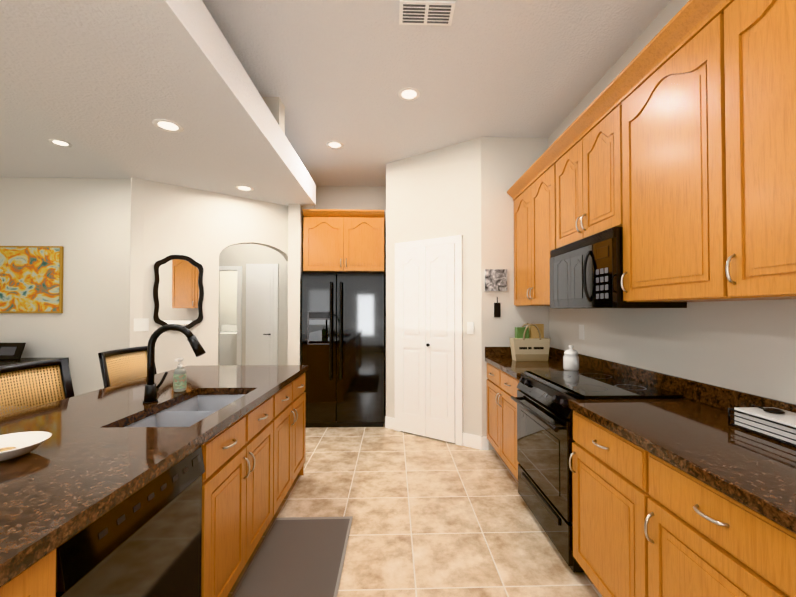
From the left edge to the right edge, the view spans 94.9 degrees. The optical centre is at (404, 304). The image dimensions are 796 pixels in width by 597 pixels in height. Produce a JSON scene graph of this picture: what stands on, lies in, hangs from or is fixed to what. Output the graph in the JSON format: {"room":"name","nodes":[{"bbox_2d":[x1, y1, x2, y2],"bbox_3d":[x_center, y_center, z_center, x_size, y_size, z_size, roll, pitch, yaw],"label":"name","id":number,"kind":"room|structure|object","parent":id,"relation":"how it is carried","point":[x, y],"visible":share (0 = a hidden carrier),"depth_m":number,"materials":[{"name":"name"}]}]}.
{"room":"kitchen","nodes":[
{"label":"kitchen","id":0,"kind":"room"},
{"bbox_2d":[0,177,130,413],"bbox_3d":[-5.411,-0.106,4.756,3.900,3.070,0.150,0,-1,-2],"label":"wall","id":1,"kind":"structure","parent":0,"point":[84,223],"depth_m":4.72,"materials":[{"name":"white paint"}]},
{"bbox_2d":[0,246,63,312],"bbox_3d":[-5.003,-0.322,4.677,1.210,0.860,0.036,0,-1,-2],"label":"framed painting","id":2,"kind":"object","parent":1,"relation":"attached to","point":[31,279],"visible":0.89,"depth_m":4.67,"materials":[{"name":"paint"}]},
{"bbox_2d":[129,177,144,380],"bbox_3d":[-3.029,-0.108,4.643,1.054,3.070,2.520,0,-1,-2],"label":"wall","id":3,"kind":"structure","parent":0,"point":[137,253],"depth_m":3.43,"materials":[{"name":"white paint"}]},
{"bbox_2d":[0,0,315,205],"bbox_3d":[-1.731,-1.337,1.659,1.530,0.240,5.400,0,-1,-2],"label":"ceiling","id":4,"kind":"structure","parent":0,"point":[110,80],"depth_m":2.09,"materials":[{"name":"white paint"}]},
{"bbox_2d":[48,139,71,146],"bbox_3d":[-3.519,-1.654,3.741,0.180,0.004,0.180,0,-1,-2],"label":"recessed light","id":5,"kind":"object","parent":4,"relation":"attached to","point":[59,142],"visible":1,"depth_m":3.73,"materials":[{"name":"white"}]},
{"bbox_2d":[152,119,183,132],"bbox_3d":[-1.590,-1.203,2.461,0.180,0.004,0.180,0,-1,-2],"label":"recessed light","id":6,"kind":"object","parent":4,"relation":"in","point":[168,125],"visible":1,"depth_m":2.45,"materials":[{"name":"white"}]},
{"bbox_2d":[235,185,253,190],"bbox_3d":[-1.628,-1.185,3.720,0.180,0.004,0.180,0,-1,-2],"label":"recessed light","id":7,"kind":"object","parent":4,"relation":"in","point":[243,188],"visible":1,"depth_m":3.72,"materials":[{"name":"white"}]},
{"bbox_2d":[262,97,284,133],"bbox_3d":[-1.076,-1.552,3.007,0.140,0.230,0.150,0,-1,-2],"label":"soffit","id":8,"kind":"structure","parent":4,"relation":"on","point":[275,106],"depth_m":2.93,"materials":[{"name":"white paint"}]},
{"bbox_2d":[129,180,287,376],"bbox_3d":[-1.990,-0.118,3.922,1.528,3.070,0.120,1,-1,-39],"label":"wall","id":9,"kind":"structure","parent":0,"point":[203,228],"depth_m":3.76,"materials":[{"name":"white paint"}]},
{"bbox_2d":[134,318,148,330],"bbox_3d":[-2.476,0.189,3.441,0.115,0.120,0.010,1,-1,-39],"label":"light switch","id":10,"kind":"object","parent":9,"relation":"attached to","point":[141,324],"visible":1,"depth_m":3.44,"materials":[{"name":"white plastic"}]},
{"bbox_2d":[153,255,203,330],"bbox_3d":[-2.233,-0.118,3.627,0.430,0.748,0.030,1,-1,-39],"label":"mirror","id":11,"kind":"object","parent":9,"relation":"attached to","point":[178,292],"visible":0.98,"depth_m":3.62,"materials":[{"name":"black mirror"}]},
{"bbox_2d":[220,271,236,331],"bbox_3d":[-2.932,-0.070,7.157,1.600,3.070,0.100,0,-1,-2],"label":"wall","id":12,"kind":"structure","parent":0,"point":[228,297],"depth_m":7.08,"materials":[{"name":"white paint"}]},
{"bbox_2d":[218,244,287,364],"bbox_3d":[-2.431,-0.088,5.981,2.330,3.070,0.120,0,-1,-2],"label":"wall","id":13,"kind":"structure","parent":0,"point":[242,255],"depth_m":5.93,"materials":[{"name":"white paint"}]},
{"bbox_2d":[219,264,277,364],"bbox_3d":[-2.574,0.391,5.897,1.060,2.110,0.024,0,-1,-2],"label":"door frame","id":14,"kind":"structure","parent":13,"relation":"attached to","point":[238,269],"depth_m":5.89,"materials":[{"name":"white wood"}]},
{"bbox_2d":[250,268,273,364],"bbox_3d":[-2.298,0.421,5.879,0.370,2.030,0.067,0,-1,-2],"label":"hall door","id":15,"kind":"structure","parent":13,"relation":"in","point":[261,312],"depth_m":5.89,"materials":[{"name":"white wood"}]},
{"bbox_2d":[288,204,313,364],"bbox_3d":[-1.310,-0.101,5.105,0.140,3.070,1.700,0,-1,-2],"label":"wall","id":16,"kind":"structure","parent":0,"point":[295,239],"depth_m":4.26,"materials":[{"name":"white paint"}]},
{"bbox_2d":[0,0,670,186],"bbox_3d":[-2.776,-1.722,1.983,9.000,0.080,10.700,0,-1,-2],"label":"ceiling","id":17,"kind":"structure","parent":0,"point":[344,72],"depth_m":2.67,"materials":[{"name":"white paint"}]},
{"bbox_2d":[326,141,343,148],"bbox_3d":[-0.719,-1.654,3.785,0.180,0.004,0.180,0,-1,-2],"label":"recessed light","id":18,"kind":"object","parent":17,"relation":"in","point":[335,144],"visible":1,"depth_m":3.77,"materials":[{"name":"white"}]},
{"bbox_2d":[398,87,419,100],"bbox_3d":[0.038,-1.667,2.897,0.180,0.004,0.180,0,-1,-2],"label":"recessed light","id":19,"kind":"object","parent":17,"relation":"in","point":[408,94],"visible":1,"depth_m":2.90,"materials":[{"name":"white"}]},
{"bbox_2d":[399,0,455,25],"bbox_3d":[0.127,-1.673,2.099,0.310,0.013,0.160,0,-1,-2],"label":"ceiling vent","id":20,"kind":"object","parent":17,"relation":"in","point":[420,12],"visible":1,"depth_m":2.08,"materials":[{"name":"white metal"}]},
{"bbox_2d":[314,186,385,408],"bbox_3d":[0.001,-0.101,5.119,2.760,3.070,0.150,0,-1,-2],"label":"wall","id":21,"kind":"structure","parent":0,"point":[354,197],"depth_m":5.04,"materials":[{"name":"white paint"}]},
{"bbox_2d":[302,209,385,276],"bbox_3d":[-0.721,-0.748,4.644,0.952,0.720,0.756,0,-1,-2],"label":"upper cabinet","id":22,"kind":"object","parent":21,"relation":"attached to","point":[337,240],"visible":1,"depth_m":4.30,"materials":[{"name":"brown wood"}]},
{"bbox_2d":[227,409,602,596],"bbox_3d":[-2.776,1.417,1.936,9.000,0.060,10.700,0,-1,-2],"label":"floor","id":23,"kind":"structure","parent":0,"point":[432,517],"depth_m":2.39,"materials":[{"name":"tile"}]},
{"bbox_2d":[0,343,68,405],"bbox_3d":[-4.902,0.949,4.451,1.200,0.952,0.440,0,-1,-2],"label":"digital piano","id":24,"kind":"object","parent":23,"relation":"on","point":[10,353],"visible":0.38,"depth_m":4.51,"materials":[{"name":"black"}]},
{"bbox_2d":[0,358,73,415],"bbox_3d":[-1.875,0.859,2.006,0.571,1.061,0.520,0,-1,-2],"label":"bar stool","id":25,"kind":"object","parent":23,"relation":"on","point":[65,387],"visible":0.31,"depth_m":2.09,"materials":[{"name":"black"}]},
{"bbox_2d":[98,346,156,387],"bbox_3d":[-1.899,0.870,2.797,0.571,1.061,0.520,0,-1,-2],"label":"bar stool","id":26,"kind":"object","parent":23,"relation":"on","point":[108,373],"visible":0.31,"depth_m":2.77,"materials":[{"name":"black"}]},
{"bbox_2d":[0,369,308,596],"bbox_3d":[-1.086,0.952,1.581,0.696,0.860,2.875,0,-1,-2],"label":"kitchen island","id":27,"kind":"object","parent":23,"relation":"on","point":[251,464],"depth_m":1.75,"materials":[{"name":"brown stone"}]},
{"bbox_2d":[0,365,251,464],"bbox_3d":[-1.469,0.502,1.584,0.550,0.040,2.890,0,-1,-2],"label":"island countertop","id":28,"kind":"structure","parent":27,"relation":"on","point":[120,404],"depth_m":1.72,"materials":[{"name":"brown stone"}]},
{"bbox_2d":[173,358,186,391],"bbox_3d":[-1.268,0.396,2.065,0.065,0.184,0.068,0,-1,-2],"label":"soap dispenser","id":29,"kind":"object","parent":28,"relation":"on","point":[180,378],"visible":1,"depth_m":2.04,"materials":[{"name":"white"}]},
{"bbox_2d":[55,446,204,596],"bbox_3d":[-1.047,0.943,1.077,0.603,0.822,0.592,0,-1,-2],"label":"dishwasher","id":30,"kind":"object","parent":27,"relation":"in","point":[145,540],"visible":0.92,"depth_m":1.07,"materials":[{"name":"black metal"}]},
{"bbox_2d":[0,365,307,576],"bbox_3d":[-0.974,0.502,1.599,0.440,0.040,2.890,0,-1,-2],"label":"island countertop","id":31,"kind":"structure","parent":27,"relation":"on","point":[44,495],"depth_m":1.06,"materials":[{"name":"brown stone"}]},
{"bbox_2d":[0,431,51,461],"bbox_3d":[-1.250,0.452,1.136,0.224,0.045,0.224,0,-1,-2],"label":"bowl","id":32,"kind":"object","parent":31,"relation":"on","point":[15,445],"visible":1,"depth_m":1.20,"materials":[{"name":"white ceramic"}]},
{"bbox_2d":[143,324,205,403],"bbox_3d":[-1.145,0.290,1.837,0.298,0.390,0.094,0,-1,-2],"label":"faucet","id":33,"kind":"object","parent":31,"relation":"on","point":[150,392],"visible":1,"depth_m":1.81,"materials":[{"name":"black metal"}]},
{"bbox_2d":[219,325,236,364],"bbox_3d":[-3.144,0.918,6.710,0.650,1.080,0.650,0,-1,-2],"label":"washer","id":34,"kind":"object","parent":23,"relation":"on","point":[228,344],"visible":0.27,"depth_m":6.39,"materials":[{"name":"white metal"}]},
{"bbox_2d":[231,516,352,596],"bbox_3d":[-0.564,1.376,1.593,0.500,0.010,1.580,0,-1,-2],"label":"rug","id":35,"kind":"object","parent":23,"relation":"on","point":[298,556],"visible":1,"depth_m":1.97,"materials":[{"name":"grey fabric"}]},
{"bbox_2d":[302,272,384,427],"bbox_3d":[-0.720,0.527,4.584,0.952,1.800,0.838,0,-1,-2],"label":"refrigerator","id":36,"kind":"object","parent":23,"relation":"on","point":[343,335],"visible":0.96,"depth_m":4.23,"materials":[{"name":"black metal"}]},
{"bbox_2d":[487,362,519,479],"bbox_3d":[1.126,0.975,3.114,0.620,0.860,0.924,0,-1,-2],"label":"base cabinet","id":37,"kind":"object","parent":23,"relation":"on","point":[501,409],"depth_m":3.03,"materials":[{"name":"brown wood"}]},
{"bbox_2d":[485,347,795,532],"bbox_3d":[1.157,0.457,1.901,0.638,0.140,3.366,0,-1,-2],"label":"countertop","id":38,"kind":"structure","parent":37,"relation":"on","point":[695,435],"depth_m":1.39,"materials":[{"name":"brown stone"}]},
{"bbox_2d":[509,323,550,360],"bbox_3d":[1.149,0.338,3.346,0.340,0.338,0.128,0,-1,-2],"label":"tote bag","id":39,"kind":"object","parent":38,"relation":"on","point":[529,342],"visible":1,"depth_m":3.29,"materials":[{"name":"beige fabric"}]},
{"bbox_2d":[563,345,578,370],"bbox_3d":[1.271,0.403,2.783,0.112,0.191,0.112,0,-1,-2],"label":"canister","id":40,"kind":"object","parent":38,"relation":"on","point":[570,359],"visible":0.98,"depth_m":2.74,"materials":[{"name":"white ceramic"}]},
{"bbox_2d":[728,405,795,446],"bbox_3d":[1.384,0.433,1.280,0.182,0.086,0.358,0,-1,-2],"label":"basket","id":41,"kind":"object","parent":38,"relation":"on","point":[779,424],"visible":1,"depth_m":1.33,"materials":[{"name":"black metal wire"},{"name":"white paper"}]},
{"bbox_2d":[511,371,683,572],"bbox_3d":[1.103,0.923,2.260,0.667,0.899,0.768,0,-1,-2],"label":"range","id":42,"kind":"object","parent":23,"relation":"on","point":[545,440],"visible":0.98,"depth_m":2.11,"materials":[{"name":"black metal"}]},
{"bbox_2d":[569,410,626,596],"bbox_3d":[1.173,0.952,1.565,0.620,0.860,0.613,0,-1,-2],"label":"base cabinet","id":43,"kind":"object","parent":23,"relation":"on","point":[598,455],"depth_m":1.60,"materials":[{"name":"brown wood"}]},
{"bbox_2d":[627,440,778,596],"bbox_3d":[1.188,0.944,1.047,0.620,0.860,0.676,0,-1,-2],"label":"base cabinet","id":44,"kind":"object","parent":23,"relation":"on","point":[646,523],"depth_m":1.12,"materials":[{"name":"brown wood"}]},
{"bbox_2d":[779,524,795,596],"bbox_3d":[1.204,0.936,0.529,0.620,0.860,0.614,0,-1,-2],"label":"base cabinet","id":45,"kind":"object","parent":23,"relation":"on","point":[787,538],"depth_m":0.84,"materials":[{"name":"brown wood"}]},
{"bbox_2d":[386,137,548,448],"bbox_3d":[0.595,-0.112,4.322,1.620,3.070,1.480,0,-1,-2],"label":"wall","id":46,"kind":"structure","parent":0,"point":[462,188],"depth_m":3.64,"materials":[{"name":"white paint"}]},
{"bbox_2d":[400,243,454,442],"bbox_3d":[0.239,0.390,3.914,0.565,2.030,0.427,0,-1,-2],"label":"pantry door","id":47,"kind":"structure","parent":46,"relation":"in","point":[427,341],"depth_m":3.88,"materials":[{"name":"white wood"}]},
{"bbox_2d":[395,235,462,445],"bbox_3d":[0.241,0.357,3.918,0.836,2.120,0.026,-1,-1,35],"label":"door frame","id":48,"kind":"structure","parent":46,"relation":"attached to","point":[457,240],"depth_m":3.71,"materials":[{"name":"white painted wood"}]},
{"bbox_2d":[385,416,488,449],"bbox_3d":[0.298,1.351,3.890,1.022,0.130,0.718,0,-1,-2],"label":"baseboard","id":49,"kind":"structure","parent":46,"relation":"attached to","point":[475,441],"depth_m":3.61,"materials":[{"name":"white"}]},
{"bbox_2d":[467,322,473,333],"bbox_3d":[0.659,0.232,3.640,0.070,0.120,0.010,-1,-1,35],"label":"light switch","id":50,"kind":"object","parent":46,"relation":"attached to","point":[470,327],"visible":1,"depth_m":3.64,"materials":[{"name":"white plastic"}]},
{"bbox_2d":[485,269,506,290],"bbox_3d":[0.900,-0.239,3.579,0.215,0.212,0.023,0,-1,-2],"label":"photo","id":51,"kind":"object","parent":46,"relation":"attached to","point":[495,279],"visible":0.93,"depth_m":3.57},
{"bbox_2d":[494,297,500,316],"bbox_3d":[0.912,0.024,3.581,0.060,0.195,0.012,0,-1,-2],"label":"key holder","id":52,"kind":"object","parent":46,"relation":"attached to","point":[497,309],"visible":1,"depth_m":3.57,"materials":[{"name":"black"}]},
{"bbox_2d":[548,0,795,403],"bbox_3d":[1.580,-0.162,0.990,0.150,3.070,8.500,0,-1,-2],"label":"wall","id":53,"kind":"structure","parent":0,"point":[748,346],"depth_m":1.89,"materials":[{"name":"white paint"}]},
{"bbox_2d":[511,144,558,305],"bbox_3d":[1.267,-0.561,3.107,0.350,1.130,0.992,0,-1,-2],"label":"upper cabinet","id":54,"kind":"object","parent":53,"relation":"attached to","point":[535,197],"depth_m":3.02,"materials":[{"name":"brown wood"}]},
{"bbox_2d":[579,325,583,339],"bbox_3d":[1.442,0.222,2.969,0.006,0.120,0.075,0,-1,-2],"label":"electrical outlet","id":55,"kind":"object","parent":53,"relation":"attached to","point":[581,332],"visible":1,"depth_m":2.96,"materials":[{"name":"white plastic"}]},
{"bbox_2d":[559,84,618,246],"bbox_3d":[1.292,-0.773,2.291,0.350,0.730,0.768,0,-1,-2],"label":"upper cabinet","id":56,"kind":"object","parent":53,"relation":"attached to","point":[589,153],"depth_m":2.18,"materials":[{"name":"brown wood"}]},
{"bbox_2d":[550,227,686,308],"bbox_3d":[1.244,-0.189,2.281,0.438,0.422,0.760,0,-1,-2],"label":"microwave","id":57,"kind":"object","parent":56,"relation":"attached to","point":[586,272],"visible":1,"depth_m":2.10,"materials":[{"name":"black metal"}]},
{"bbox_2d":[619,4,702,301],"bbox_3d":[1.312,-0.583,1.610,0.350,1.130,0.712,0,-1,-2],"label":"upper cabinet","id":58,"kind":"object","parent":53,"relation":"attached to","point":[671,150],"depth_m":1.60,"materials":[{"name":"brown wood"}]},
{"bbox_2d":[699,0,795,301],"bbox_3d":[1.330,-0.592,1.022,0.350,1.130,0.716,0,-1,-2],"label":"upper cabinet","id":59,"kind":"object","parent":53,"relation":"attached to","point":[747,48],"depth_m":1.22,"materials":[{"name":"brown wood"}]}
]}

